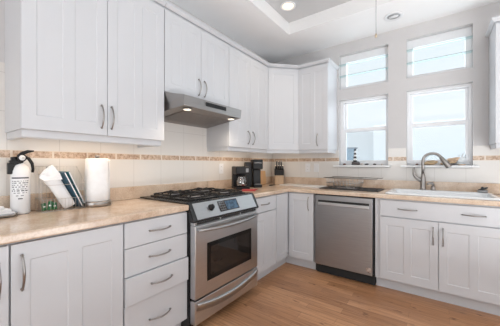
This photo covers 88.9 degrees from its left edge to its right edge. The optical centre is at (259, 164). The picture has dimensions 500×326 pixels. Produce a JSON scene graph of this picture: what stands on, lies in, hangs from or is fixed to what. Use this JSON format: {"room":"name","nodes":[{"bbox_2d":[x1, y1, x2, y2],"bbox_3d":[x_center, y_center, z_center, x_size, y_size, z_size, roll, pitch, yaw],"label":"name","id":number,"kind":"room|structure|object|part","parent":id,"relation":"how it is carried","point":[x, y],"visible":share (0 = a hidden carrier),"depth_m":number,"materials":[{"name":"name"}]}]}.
{"room":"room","nodes":[
{"label":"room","id":0,"kind":"room"},
{"bbox_2d":[0,0,270,62],"bbox_3d":[-1.712,-0.174,1.292,0.120,2.760,6.740,0,0,35],"label":"wall","id":1,"kind":"structure","parent":0,"point":[2,2],"depth_m":1.50,"materials":[{"name":"paint"}]},
{"bbox_2d":[5,0,165,147],"bbox_3d":[-1.109,-0.702,1.717,0.379,1.123,0.861,0,0,35],"label":"upper cabinet","id":2,"kind":"object","parent":1,"relation":"attached to","point":[76,70],"visible":1,"depth_m":1.54,"materials":[{"name":"white paint"}]},
{"bbox_3d":[-1.108,-0.700,1.478,0.020,1.031,0.414,0,0,35],"label":"door","id":3,"kind":"part","parent":2,"relation":"part of","materials":[{"name":"white paint"}]},
{"bbox_3d":[-1.130,-0.162,1.745,0.311,0.042,0.814,0,0,35],"label":"light rail","id":4,"kind":"part","parent":2,"relation":"part of","materials":[{"name":"white paint"}]},
{"bbox_3d":[-0.984,-0.301,1.601,0.041,0.155,0.011,0,0,35],"label":"handle","id":5,"kind":"part","parent":2,"relation":"part of","materials":[{"name":"silver metal"}]},
{"bbox_3d":[-0.950,-0.301,1.650,0.041,0.155,0.011,0,0,35],"label":"handle","id":6,"kind":"part","parent":2,"relation":"part of","materials":[{"name":"silver metal"}]},
{"bbox_3d":[-0.869,-0.700,1.819,0.020,1.031,0.414,0,0,35],"label":"door","id":7,"kind":"part","parent":2,"relation":"part of","materials":[{"name":"white paint"}]},
{"bbox_3d":[-1.115,-1.247,1.721,0.364,0.034,0.861,0,0,35],"label":"crown moulding","id":8,"kind":"part","parent":2,"relation":"part of","materials":[{"name":"white paint"}]},
{"bbox_2d":[0,62,271,198],"bbox_3d":[-1.241,-0.144,1.853,0.008,0.900,5.000,0,0,35],"label":"backsplash","id":9,"kind":"structure","parent":1,"relation":"attached to","point":[183,156],"depth_m":2.13,"materials":[{"name":"tile"}]},
{"bbox_2d":[163,1,230,105],"bbox_3d":[-0.646,-0.916,2.378,0.379,0.695,0.748,0,0,35],"label":"upper cabinet","id":10,"kind":"object","parent":1,"relation":"attached to","point":[196,55],"visible":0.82,"depth_m":2.23,"materials":[{"name":"white paint"}]},
{"bbox_3d":[-0.640,-0.893,2.146,0.020,0.645,0.371,0,0,35],"label":"door","id":11,"kind":"part","parent":10,"relation":"part of","materials":[{"name":"white paint"}]},
{"bbox_3d":[-0.514,-1.247,2.286,0.027,0.034,0.748,0,0,35],"label":"crown moulding","id":12,"kind":"part","parent":10,"relation":"part of","materials":[{"name":"white paint"}]},
{"bbox_3d":[-0.426,-0.893,2.453,0.020,0.645,0.371,0,0,35],"label":"door","id":13,"kind":"part","parent":10,"relation":"part of","materials":[{"name":"white paint"}]},
{"bbox_2d":[164,92,240,127],"bbox_3d":[-0.579,-0.478,2.330,0.526,0.172,0.748,0,0,35],"label":"range hood","id":14,"kind":"object","parent":1,"relation":"attached to","point":[182,109],"visible":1,"depth_m":2.18,"materials":[{"name":"silver metal"}]},
{"bbox_2d":[219,164,222,173],"bbox_3d":[-0.446,0.051,2.975,0.008,0.116,0.072,0,0,35],"label":"wall outlet","id":15,"kind":"object","parent":1,"relation":"attached to","point":[220,165],"visible":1,"depth_m":2.97,"materials":[{"name":"white plastic"}]},
{"bbox_2d":[207,40,269,152],"bbox_3d":[-0.219,-0.701,2.990,0.379,1.125,0.738,0,0,35],"label":"upper cabinet","id":16,"kind":"object","parent":1,"relation":"attached to","point":[248,72],"visible":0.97,"depth_m":2.83,"materials":[{"name":"white paint"}]},
{"bbox_3d":[-0.240,-0.160,3.009,0.302,0.042,0.732,0,0,35],"label":"light rail","id":17,"kind":"part","parent":16,"relation":"part of","materials":[{"name":"white paint"}]},
{"bbox_3d":[-0.214,-0.699,2.755,0.020,1.033,0.356,0,0,35],"label":"door","id":18,"kind":"part","parent":16,"relation":"part of","materials":[{"name":"white paint"}]},
{"bbox_3d":[-0.086,-1.247,2.897,0.027,0.034,0.738,0,0,35],"label":"crown moulding","id":19,"kind":"part","parent":16,"relation":"part of","materials":[{"name":"white paint"}]},
{"bbox_3d":[-0.003,-0.699,3.058,0.020,1.033,0.376,0,0,35],"label":"door","id":20,"kind":"part","parent":16,"relation":"part of","materials":[{"name":"white paint"}]},
{"bbox_2d":[267,63,298,153],"bbox_3d":[0.268,-0.701,3.458,0.637,1.125,0.637,0,0,35],"label":"upper cabinet","id":21,"kind":"object","parent":1,"relation":"attached to","point":[282,78],"visible":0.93,"depth_m":3.24,"materials":[{"name":"white paint"}]},
{"bbox_3d":[0.301,-0.160,3.269,0.424,0.042,0.018,0,0,-10],"label":"light rail","id":22,"kind":"part","parent":21,"relation":"part of","materials":[{"name":"white paint"}]},
{"bbox_3d":[0.309,-1.247,3.227,0.426,0.034,0.030,0,0,-10],"label":"crown moulding","id":23,"kind":"part","parent":21,"relation":"part of","materials":[{"name":"white paint"}]},
{"bbox_2d":[265,0,350,22],"bbox_3d":[0.582,-1.724,0.702,3.085,0.060,3.602,0,0,35],"label":"ceiling","id":24,"kind":"structure","parent":0,"point":[304,8],"depth_m":2.73,"materials":[{"name":"grey paint"}]},
{"bbox_2d":[280,1,295,10],"bbox_3d":[0.306,-1.690,2.724,0.166,0.007,0.166,0,0,35],"label":"recessed light","id":25,"kind":"object","parent":24,"relation":"in","point":[288,5],"visible":1,"depth_m":2.72,"materials":[{"name":"white plastic"}]},
{"bbox_2d":[170,0,499,62],"bbox_3d":[0.427,-1.704,-0.204,5.300,0.300,6.740,0,0,35],"label":"ceiling","id":26,"kind":"structure","parent":0,"point":[242,21],"depth_m":2.79,"materials":[{"name":"paint"}]},
{"bbox_2d":[249,0,393,34],"bbox_3d":[0.582,-1.624,0.702,3.085,0.140,3.602,0,0,35],"label":"trim","id":27,"kind":"structure","parent":26,"relation":"attached to","point":[353,6],"depth_m":2.74,"materials":[{"name":"white paint"}]},
{"bbox_2d":[384,11,403,21],"bbox_3d":[1.407,-1.544,2.671,0.184,0.040,0.184,0,0,35],"label":"recessed light","id":28,"kind":"object","parent":26,"relation":"in","point":[393,16],"visible":1,"depth_m":2.65,"materials":[{"name":"white plastic"}]},
{"bbox_2d":[197,262,499,325],"bbox_3d":[0.428,1.236,-0.290,5.200,0.060,6.600,0,0,35],"label":"floor","id":29,"kind":"structure","parent":0,"point":[290,294],"depth_m":2.16,"materials":[{"name":"brown wood"}]},
{"bbox_2d":[0,244,8,325],"bbox_3d":[-1.401,0.768,1.036,0.657,0.876,0.453,0,0,35],"label":"base cabinet","id":30,"kind":"object","parent":29,"relation":"on","point":[4,249],"visible":0.91,"depth_m":1.04,"materials":[{"name":"white paint"}]},
{"bbox_3d":[-1.039,0.471,1.016,0.041,0.160,0.011,0,0,35],"label":"handle","id":31,"kind":"part","parent":30,"relation":"part of","materials":[{"name":"silver metal"}]},
{"bbox_2d":[0,181,207,244],"bbox_3d":[-0.942,0.255,1.720,0.650,0.142,2.167,0,0,35],"label":"countertop","id":32,"kind":"structure","parent":30,"relation":"on","point":[127,205],"depth_m":1.48,"materials":[{"name":"beige stone"}]},
{"bbox_2d":[0,211,17,217],"bbox_3d":[-1.452,0.275,1.348,0.176,0.021,0.236,0,0,35],"label":"serving tray","id":33,"kind":"object","parent":32,"relation":"on","point":[16,212],"visible":0.54,"depth_m":1.36,"materials":[{"name":"silver metal"}]},
{"bbox_2d":[0,206,14,214],"bbox_3d":[-1.447,0.254,1.357,0.122,0.050,0.193,0,0,35],"label":"folded cloth","id":34,"kind":"object","parent":33,"relation":"on","point":[3,210],"visible":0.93,"depth_m":1.38,"materials":[{"name":"white fabric"}]},
{"bbox_2d":[7,150,34,214],"bbox_3d":[-1.382,0.101,1.468,0.089,0.369,0.101,0,0,1],"label":"fire extinguisher","id":35,"kind":"object","parent":32,"relation":"on","point":[19,172],"visible":0.98,"depth_m":1.45,"materials":[{"name":"white metal"}]},
{"bbox_3d":[-1.365,-0.059,1.485,0.021,0.050,0.076,0,0,42],"label":"lever","id":36,"kind":"part","parent":35,"relation":"part of","materials":[{"name":"black plastic"}]},
{"bbox_3d":[-1.357,-0.002,1.496,0.018,0.103,0.054,0,0,41],"label":"carry handle","id":37,"kind":"part","parent":35,"relation":"part of","materials":[{"name":"black plastic"}]},
{"bbox_2d":[35,166,85,212],"bbox_3d":[-1.259,0.148,1.616,0.146,0.271,0.220,0,0,35],"label":"wire basket","id":38,"kind":"object","parent":32,"relation":"on","point":[83,183],"visible":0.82,"depth_m":1.59,"materials":[{"name":"silver metal"}]},
{"bbox_2d":[42,203,46,210],"bbox_3d":[-1.291,0.256,1.524,0.013,0.047,0.027,0,0,18],"label":"packet","id":39,"kind":"object","parent":38,"relation":"in","point":[44,208],"visible":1,"depth_m":1.52,"materials":[{"name":"green glass"}]},
{"bbox_2d":[47,201,52,209],"bbox_3d":[-1.274,0.252,1.549,0.027,0.054,0.013,0,0,-44],"label":"packet","id":40,"kind":"object","parent":38,"relation":"in","point":[50,203],"visible":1,"depth_m":1.55,"materials":[{"name":"green paper"}]},
{"bbox_2d":[39,165,74,208],"bbox_3d":[-1.249,0.142,1.574,0.059,0.279,0.185,0,0,36],"label":"paper roll","id":41,"kind":"object","parent":38,"relation":"in","point":[50,175],"visible":0.91,"depth_m":1.56,"materials":[{"name":"white paper"}]},
{"bbox_2d":[59,172,82,206],"bbox_3d":[-1.229,0.164,1.636,0.102,0.233,0.124,0,0,17],"label":"magazine","id":42,"kind":"object","parent":38,"relation":"in","point":[65,179],"visible":0.58,"depth_m":1.62,"materials":[{"name":"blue paper"}]},
{"bbox_2d":[58,171,84,204],"bbox_3d":[-1.221,0.163,1.659,0.102,0.235,0.121,0,0,17],"label":"magazine","id":43,"kind":"object","parent":38,"relation":"in","point":[66,172],"visible":0.33,"depth_m":1.63,"materials":[{"name":"white paper"}]},
{"bbox_2d":[84,155,110,206],"bbox_3d":[-1.124,0.109,1.765,0.172,0.353,0.172,0,0,35],"label":"paper towel holder","id":44,"kind":"object","parent":32,"relation":"on","point":[108,202],"visible":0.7,"depth_m":1.70,"materials":[{"name":"silver metal"}]},
{"bbox_2d":[84,158,109,201],"bbox_3d":[-1.121,0.105,1.769,0.147,0.290,0.156,0,0,35],"label":"paper towel roll","id":45,"kind":"object","parent":44,"relation":"on","point":[97,170],"visible":0.99,"depth_m":1.71,"materials":[{"name":"white paper"}]},
{"bbox_2d":[9,223,122,325],"bbox_3d":[-1.137,0.768,1.414,0.657,0.876,0.467,0,0,35],"label":"base cabinet","id":46,"kind":"object","parent":29,"relation":"on","point":[75,278],"visible":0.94,"depth_m":1.23,"materials":[{"name":"white paint"}]},
{"bbox_3d":[-0.998,0.461,1.076,0.041,0.160,0.011,0,0,35],"label":"handle","id":47,"kind":"part","parent":46,"relation":"part of","materials":[{"name":"silver metal"}]},
{"bbox_2d":[122,211,187,325],"bbox_3d":[-0.869,0.768,1.786,0.671,0.876,0.448,0,0,35],"label":"base cabinet","id":48,"kind":"object","parent":29,"relation":"on","point":[155,259],"visible":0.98,"depth_m":1.60,"materials":[{"name":"white paint"}]},
{"bbox_3d":[-0.647,0.957,1.631,0.020,0.274,0.440,0,0,35],"label":"drawer","id":49,"kind":"part","parent":48,"relation":"part of","materials":[{"name":"white paint"}]},
{"bbox_3d":[-0.647,0.570,1.631,0.020,0.161,0.440,0,0,35],"label":"drawer","id":50,"kind":"part","parent":48,"relation":"part of","materials":[{"name":"white paint"}]},
{"bbox_3d":[-0.647,0.412,1.631,0.020,0.147,0.440,0,0,35],"label":"drawer","id":51,"kind":"part","parent":48,"relation":"part of","materials":[{"name":"white paint"}]},
{"bbox_3d":[-0.643,0.734,1.629,0.040,0.160,0.440,0,0,35],"label":"drawer","id":52,"kind":"part","parent":48,"relation":"part of","materials":[{"name":"white paint"}]},
{"bbox_3d":[-0.620,0.568,1.616,0.041,0.011,0.160,0,0,35],"label":"handle","id":53,"kind":"part","parent":48,"relation":"part of","materials":[{"name":"silver metal"}]},
{"bbox_3d":[-0.620,0.410,1.616,0.041,0.011,0.160,0,0,35],"label":"handle","id":54,"kind":"part","parent":48,"relation":"part of","materials":[{"name":"silver metal"}]},
{"bbox_3d":[-0.620,0.956,1.616,0.041,0.011,0.160,0,0,35],"label":"handle","id":55,"kind":"part","parent":48,"relation":"part of","materials":[{"name":"silver metal"}]},
{"bbox_3d":[-0.606,0.732,1.611,0.041,0.011,0.160,0,0,35],"label":"handle","id":56,"kind":"part","parent":48,"relation":"part of","materials":[{"name":"silver metal"}]},
{"bbox_2d":[140,187,258,325],"bbox_3d":[-0.480,0.718,2.252,0.728,0.976,0.792,0,0,35],"label":"gas range","id":57,"kind":"object","parent":29,"relation":"on","point":[221,223],"visible":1,"depth_m":1.99,"materials":[{"name":"silver metal"}]},
{"bbox_2d":[140,189,249,203],"bbox_3d":[-0.535,0.274,2.291,0.594,0.022,0.792,0,0,35],"label":"cooktop","id":58,"kind":"object","parent":57,"relation":"in","point":[212,196],"depth_m":2.09,"materials":[{"name":"black metal"}]},
{"bbox_3d":[-0.359,0.326,1.934,0.048,0.052,0.052,0,0,35],"label":"knob","id":59,"kind":"part","parent":57,"relation":"part of","materials":[{"name":"black plastic"}]},
{"bbox_3d":[-0.259,0.342,2.100,0.076,0.138,0.776,0,0,35],"label":"control panel","id":60,"kind":"part","parent":57,"relation":"part of","materials":[{"name":"silver metal"}]},
{"bbox_3d":[-0.253,0.695,2.096,0.053,0.518,0.752,0,0,35],"label":"oven door","id":61,"kind":"part","parent":57,"relation":"part of","materials":[{"name":"silver metal"}]},
{"bbox_3d":[-0.254,1.050,2.097,0.051,0.168,0.752,0,0,35],"label":"drawer","id":62,"kind":"part","parent":57,"relation":"part of","materials":[{"name":"silver metal"}]},
{"bbox_3d":[-0.227,1.034,2.078,0.014,0.105,0.724,0,0,35],"label":"drawer handle","id":63,"kind":"part","parent":57,"relation":"part of","materials":[{"name":"silver metal"}]},
{"bbox_3d":[-0.206,0.473,2.063,0.064,0.036,0.714,0,0,35],"label":"door handle","id":64,"kind":"part","parent":57,"relation":"part of","materials":[{"name":"silver metal"}]},
{"bbox_2d":[255,194,275,280],"bbox_3d":[-0.177,0.768,2.786,0.657,0.876,0.448,0,0,35],"label":"base cabinet","id":65,"kind":"object","parent":29,"relation":"on","point":[266,219],"visible":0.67,"depth_m":2.64,"materials":[{"name":"white paint"}]},
{"bbox_3d":[0.050,0.411,2.627,0.020,0.146,0.442,0,0,35],"label":"drawer","id":66,"kind":"part","parent":65,"relation":"part of","materials":[{"name":"white paint"}]},
{"bbox_2d":[271,192,315,271],"bbox_3d":[0.321,0.768,3.255,0.936,0.876,0.888,0,0,35],"label":"base cabinet","id":67,"kind":"object","parent":29,"relation":"on","point":[295,211],"visible":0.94,"depth_m":2.94,"materials":[{"name":"white paint"}]},
{"bbox_3d":[0.257,0.715,2.922,0.020,0.754,0.263,0,0,35],"label":"door","id":68,"kind":"part","parent":67,"relation":"part of","materials":[{"name":"white paint"}]},
{"bbox_3d":[0.482,0.715,2.945,0.308,0.754,0.020,0,0,35],"label":"door","id":69,"kind":"part","parent":67,"relation":"part of","materials":[{"name":"white paint"}]},
{"bbox_2d":[315,194,375,284],"bbox_3d":[1.032,0.769,2.893,0.616,0.874,0.630,0,0,35],"label":"dishwasher","id":70,"kind":"object","parent":29,"relation":"on","point":[344,225],"visible":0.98,"depth_m":2.63,"materials":[{"name":"silver metal"}]},
{"bbox_3d":[0.922,1.151,2.736,0.604,0.111,0.075,0,0,35],"label":"toe panel","id":71,"kind":"part","parent":70,"relation":"part of","materials":[{"name":"black metal"}]},
{"bbox_2d":[375,198,499,315],"bbox_3d":[1.694,0.768,2.436,0.985,0.876,0.657,0,0,35],"label":"base cabinet","id":72,"kind":"object","parent":29,"relation":"on","point":[444,252],"visible":0.95,"depth_m":2.19,"materials":[{"name":"white paint"}]},
{"bbox_2d":[208,176,499,206],"bbox_3d":[0.869,0.255,2.600,2.591,0.142,1.340,0,0,35],"label":"countertop","id":73,"kind":"structure","parent":72,"relation":"on","point":[494,188],"depth_m":2.76,"materials":[{"name":"beige stone"}]},
{"bbox_2d":[232,166,249,189],"bbox_3d":[-0.210,0.155,2.923,0.164,0.262,0.218,0,0,-24],"label":"coffee maker","id":74,"kind":"object","parent":73,"relation":"on","point":[239,179],"visible":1,"depth_m":2.92,"materials":[{"name":"black plastic"}]},
{"bbox_3d":[-0.240,0.170,2.993,0.160,0.170,0.065,0,0,-24],"label":"water tank","id":75,"kind":"part","parent":74,"relation":"part of","materials":[{"name":"black plastic"}]},
{"bbox_2d":[244,159,262,187],"bbox_3d":[-0.076,0.113,3.189,0.214,0.345,0.198,0,0,-12],"label":"coffee machine","id":76,"kind":"object","parent":73,"relation":"on","point":[254,176],"visible":0.95,"depth_m":3.15,"materials":[{"name":"black plastic"}]},
{"bbox_3d":[-0.146,0.130,3.204,0.084,0.312,0.120,0,0,-12],"label":"water tank","id":77,"kind":"part","parent":76,"relation":"part of","materials":[{"name":"black plastic"}]},
{"bbox_2d":[261,171,265,184],"bbox_3d":[0.037,0.189,3.589,0.039,0.190,0.170,0,0,35],"label":"board","id":78,"kind":"object","parent":73,"relation":"on","point":[263,174],"visible":0.53,"depth_m":3.60,"materials":[{"name":"brown wood"}]},
{"bbox_2d":[274,161,283,183],"bbox_3d":[0.285,0.116,3.688,0.132,0.339,0.145,0,0,1],"label":"knife block","id":79,"kind":"object","parent":73,"relation":"on","point":[279,173],"visible":0.99,"depth_m":3.63,"materials":[{"name":"brown wood"}]},
{"bbox_2d":[279,183,325,187],"bbox_3d":[0.568,0.280,3.364,0.600,0.012,0.230,0,0,41],"label":"cutting board","id":80,"kind":"object","parent":73,"relation":"on","point":[287,184],"visible":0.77,"depth_m":3.28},
{"bbox_2d":[319,186,383,191],"bbox_3d":[1.062,0.280,2.945,0.640,0.010,0.360,0,0,37],"label":"drying mat","id":81,"kind":"object","parent":73,"relation":"on","point":[326,187],"visible":0.78,"depth_m":2.85,"materials":[{"name":"rubber"}]},
{"bbox_2d":[324,176,382,188],"bbox_3d":[1.082,0.211,2.944,0.593,0.125,0.290,0,0,37],"label":"dish rack","id":82,"kind":"object","parent":81,"relation":"on","point":[352,178],"visible":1,"depth_m":2.95,"materials":[{"name":"silver metal"}]},
{"bbox_3d":[0.997,0.157,2.830,0.593,0.017,0.007,0,0,37],"label":"arm","id":83,"kind":"part","parent":82,"relation":"part of","materials":[{"name":"silver metal"}]},
{"bbox_2d":[412,152,451,189],"bbox_3d":[1.786,0.071,2.639,0.338,0.395,0.062,0,0,40],"label":"kitchen faucet","id":84,"kind":"object","parent":73,"relation":"on","point":[422,179],"visible":1,"depth_m":2.67,"materials":[{"name":"silver metal"}]},
{"bbox_3d":[1.685,0.111,2.711,0.093,0.163,0.040,0,0,27],"label":"lever","id":85,"kind":"part","parent":84,"relation":"part of","materials":[{"name":"silver metal"}]},
{"bbox_2d":[386,188,499,200],"bbox_3d":[1.708,0.374,2.438,0.840,0.208,0.542,0,0,35],"label":"sink","id":86,"kind":"object","parent":73,"relation":"in","point":[398,191],"visible":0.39,"depth_m":2.44,"materials":[{"name":"white ceramic"}]},
{"bbox_2d":[427,182,435,189],"bbox_3d":[1.787,0.226,2.647,0.080,0.085,0.054,0,0,35],"label":"soap dispenser","id":87,"kind":"object","parent":86,"relation":"on","point":[428,183],"visible":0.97,"depth_m":2.63,"materials":[{"name":"silver metal"}]},
{"bbox_2d":[477,187,487,192],"bbox_3d":[2.115,0.241,2.413,0.084,0.056,0.083,0,0,35],"label":"strainer","id":88,"kind":"object","parent":86,"relation":"on","point":[482,190],"visible":1,"depth_m":2.38,"materials":[{"name":"silver metal"}]},
{"bbox_2d":[477,190,487,192],"bbox_3d":[2.114,0.257,2.413,0.084,0.024,0.083,0,0,35],"label":"basket","id":89,"kind":"object","parent":88,"relation":"on","point":[479,191],"depth_m":2.38,"materials":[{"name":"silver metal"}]},
{"bbox_3d":[1.357,0.797,2.333,0.459,0.590,0.020,0,0,35],"label":"door","id":90,"kind":"part","parent":72,"relation":"part of","materials":[{"name":"white paint"}]},
{"bbox_3d":[1.499,0.623,2.196,0.011,0.160,0.041,0,0,35],"label":"handle","id":91,"kind":"part","parent":72,"relation":"part of","materials":[{"name":"silver metal"}]},
{"bbox_3d":[1.549,0.417,2.199,0.927,0.150,0.020,0,0,35],"label":"drawer","id":92,"kind":"part","parent":72,"relation":"part of","materials":[{"name":"white paint"}]},
{"bbox_3d":[1.556,0.623,2.156,0.011,0.160,0.041,0,0,35],"label":"handle","id":93,"kind":"part","parent":72,"relation":"part of","materials":[{"name":"silver metal"}]},
{"bbox_3d":[1.739,0.797,2.066,0.463,0.590,0.020,0,0,35],"label":"door","id":94,"kind":"part","parent":72,"relation":"part of","materials":[{"name":"white paint"}]},
{"bbox_2d":[273,2,499,167],"bbox_3d":[2.360,-0.174,2.471,5.200,2.760,0.140,0,0,35],"label":"wall","id":95,"kind":"structure","parent":0,"point":[397,86],"depth_m":2.87,"materials":[{"name":"paint"}]},
{"bbox_2d":[305,164,309,171],"bbox_3d":[0.674,0.048,3.550,0.072,0.116,0.008,0,0,35],"label":"wall outlet","id":96,"kind":"object","parent":95,"relation":"attached to","point":[307,166],"visible":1,"depth_m":3.55,"materials":[{"name":"white plastic"}]},
{"bbox_2d":[314,164,318,171],"bbox_3d":[0.777,0.048,3.478,0.072,0.116,0.008,0,0,35],"label":"wall outlet","id":97,"kind":"object","parent":95,"relation":"attached to","point":[316,166],"visible":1,"depth_m":3.47,"materials":[{"name":"white plastic"}]},
{"bbox_2d":[298,58,338,153],"bbox_3d":[0.755,-0.701,3.276,0.419,1.125,0.379,0,0,35],"label":"upper cabinet","id":98,"kind":"object","parent":95,"relation":"attached to","point":[317,80],"visible":1,"depth_m":3.16,"materials":[{"name":"white paint"}]},
{"bbox_3d":[0.665,-0.699,3.171,0.389,1.033,0.020,0,0,35],"label":"door","id":99,"kind":"part","parent":98,"relation":"part of","materials":[{"name":"white paint"}]},
{"bbox_3d":[0.758,-0.160,3.310,0.384,0.042,0.303,0,0,35],"label":"light rail","id":100,"kind":"part","parent":98,"relation":"part of","materials":[{"name":"white paint"}]},
{"bbox_3d":[0.759,-1.247,3.282,0.419,0.034,0.364,0,0,35],"label":"crown moulding","id":101,"kind":"part","parent":98,"relation":"part of","materials":[{"name":"white paint"}]},
{"bbox_2d":[333,165,390,166],"bbox_3d":[1.262,0.023,3.156,0.674,0.023,0.115,0,0,35],"label":"trim","id":102,"kind":"structure","parent":95,"relation":"attached to","point":[333,165],"depth_m":3.10,"materials":[{"name":"white paint"}]},
{"bbox_2d":[351,149,359,164],"bbox_3d":[1.208,-0.095,3.186,0.105,0.212,0.070,0,0,35],"label":"lighthouse figurine","id":103,"kind":"object","parent":102,"relation":"on","point":[355,162],"visible":0.96,"depth_m":3.17,"materials":[{"name":"stone"}]},
{"bbox_2d":[340,95,387,164],"bbox_3d":[1.323,-0.409,3.217,0.575,0.840,0.075,0,0,35],"label":"window","id":104,"kind":"structure","parent":95,"relation":"in","point":[344,130],"depth_m":3.27,"materials":[{"name":"white plastic"}]},
{"bbox_3d":[1.331,-0.238,3.196,0.518,0.442,0.028,0,0,35],"label":"sash","id":105,"kind":"part","parent":104,"relation":"part of","materials":[{"name":"white plastic"}]},
{"bbox_3d":[1.348,-0.604,3.221,0.518,0.390,0.026,0,0,35],"label":"sash","id":106,"kind":"part","parent":104,"relation":"part of","materials":[{"name":"white plastic"}]},
{"bbox_2d":[341,46,387,88],"bbox_3d":[1.326,-1.189,3.222,0.575,0.440,0.065,0,0,35],"label":"window","id":107,"kind":"structure","parent":95,"relation":"in","point":[381,51],"depth_m":3.22,"materials":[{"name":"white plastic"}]},
{"bbox_2d":[272,145,499,183],"bbox_3d":[1.542,0.061,2.953,3.292,0.490,0.008,0,0,35],"label":"backsplash","id":108,"kind":"structure","parent":95,"relation":"attached to","point":[488,160],"depth_m":2.94,"materials":[{"name":"tile"}]},
{"bbox_2d":[407,83,471,164],"bbox_3d":[1.948,-0.409,2.781,0.575,0.840,0.075,0,0,35],"label":"window","id":109,"kind":"structure","parent":95,"relation":"in","point":[467,122],"depth_m":2.74,"materials":[{"name":"white plastic"}]},
{"bbox_3d":[1.958,-0.604,2.794,0.521,0.390,0.026,0,0,35],"label":"sash","id":110,"kind":"part","parent":109,"relation":"part of","materials":[{"name":"glass"}]},
{"bbox_3d":[1.941,-0.238,2.769,0.521,0.442,0.028,0,0,35],"label":"sash","id":111,"kind":"part","parent":109,"relation":"part of","materials":[{"name":"white plastic"}]},
{"bbox_2d":[407,26,471,77],"bbox_3d":[1.950,-1.189,2.785,0.575,0.440,0.065,0,0,35],"label":"window","id":112,"kind":"structure","parent":95,"relation":"in","point":[464,32],"depth_m":2.74,"materials":[{"name":"white plastic"}]},
{"bbox_2d":[400,165,479,167],"bbox_3d":[1.895,0.023,2.714,0.676,0.023,0.115,0,0,35],"label":"trim","id":113,"kind":"structure","parent":95,"relation":"attached to","point":[439,166],"depth_m":2.63,"materials":[{"name":"white paint"}]},
{"bbox_2d":[424,160,437,164],"bbox_3d":[1.834,-0.018,2.739,0.144,0.050,0.047,0,0,35],"label":"driftwood piece","id":114,"kind":"object","parent":113,"relation":"on","point":[432,162],"visible":0.87,"depth_m":2.72,"materials":[{"name":"beige wood"}]},
{"bbox_2d":[440,157,459,164],"bbox_3d":[1.984,-0.032,2.652,0.168,0.084,0.080,0,0,35],"label":"conch shell","id":115,"kind":"object","parent":113,"relation":"on","point":[455,159],"visible":0.71,"depth_m":2.62,"materials":[{"name":"beige"}]},
{"bbox_2d":[456,153,465,164],"bbox_3d":[2.077,-0.052,2.617,0.086,0.126,0.041,0,0,35],"label":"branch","id":116,"kind":"object","parent":113,"relation":"on","point":[461,160],"visible":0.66,"depth_m":2.61,"materials":[{"name":"white"}]},
{"bbox_2d":[407,35,472,50],"bbox_3d":[1.913,-1.284,2.731,0.575,0.006,0.059,0,0,35],"label":"glass shelf","id":117,"kind":"object","parent":95,"relation":"attached to","point":[472,35],"visible":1,"depth_m":2.69,"materials":[{"name":"grey"}]},
{"bbox_2d":[409,50,472,62],"bbox_3d":[1.913,-1.139,2.731,0.575,0.006,0.059,0,0,35],"label":"glass shelf","id":118,"kind":"object","parent":95,"relation":"attached to","point":[470,50],"visible":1,"depth_m":2.69,"materials":[{"name":"grey"}]},
{"bbox_2d":[485,16,499,149],"bbox_3d":[2.300,-0.701,2.196,0.487,1.125,0.379,0,0,35],"label":"upper cabinet","id":119,"kind":"object","parent":95,"relation":"attached to","point":[493,31],"visible":1,"depth_m":2.23,"materials":[{"name":"white paint"}]},
{"bbox_3d":[2.304,-1.247,2.201,0.487,0.034,0.364,0,0,35],"label":"crown moulding","id":120,"kind":"part","parent":119,"relation":"part of","materials":[{"name":"white paint"}]},
{"bbox_3d":[2.331,-0.160,2.210,0.452,0.042,0.303,0,0,35],"label":"light rail","id":121,"kind":"part","parent":119,"relation":"part of","materials":[{"name":"white paint"}]},
{"bbox_3d":[2.232,-0.699,2.075,0.457,1.033,0.020,0,0,35],"label":"door","id":122,"kind":"part","parent":119,"relation":"part of","materials":[{"name":"white paint"}]},
{"label":"outside","id":123,"kind":"structure","parent":0,"visible":0},
{"bbox_2d":[347,147,357,159],"bbox_3d":[3.597,1.611,17.535,5.700,5.190,4.200,0,0,18],"label":"house","id":124,"kind":"structure","parent":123,"point":[350,150],"depth_m":14.86,"materials":[{"name":"blue"}]}
]}

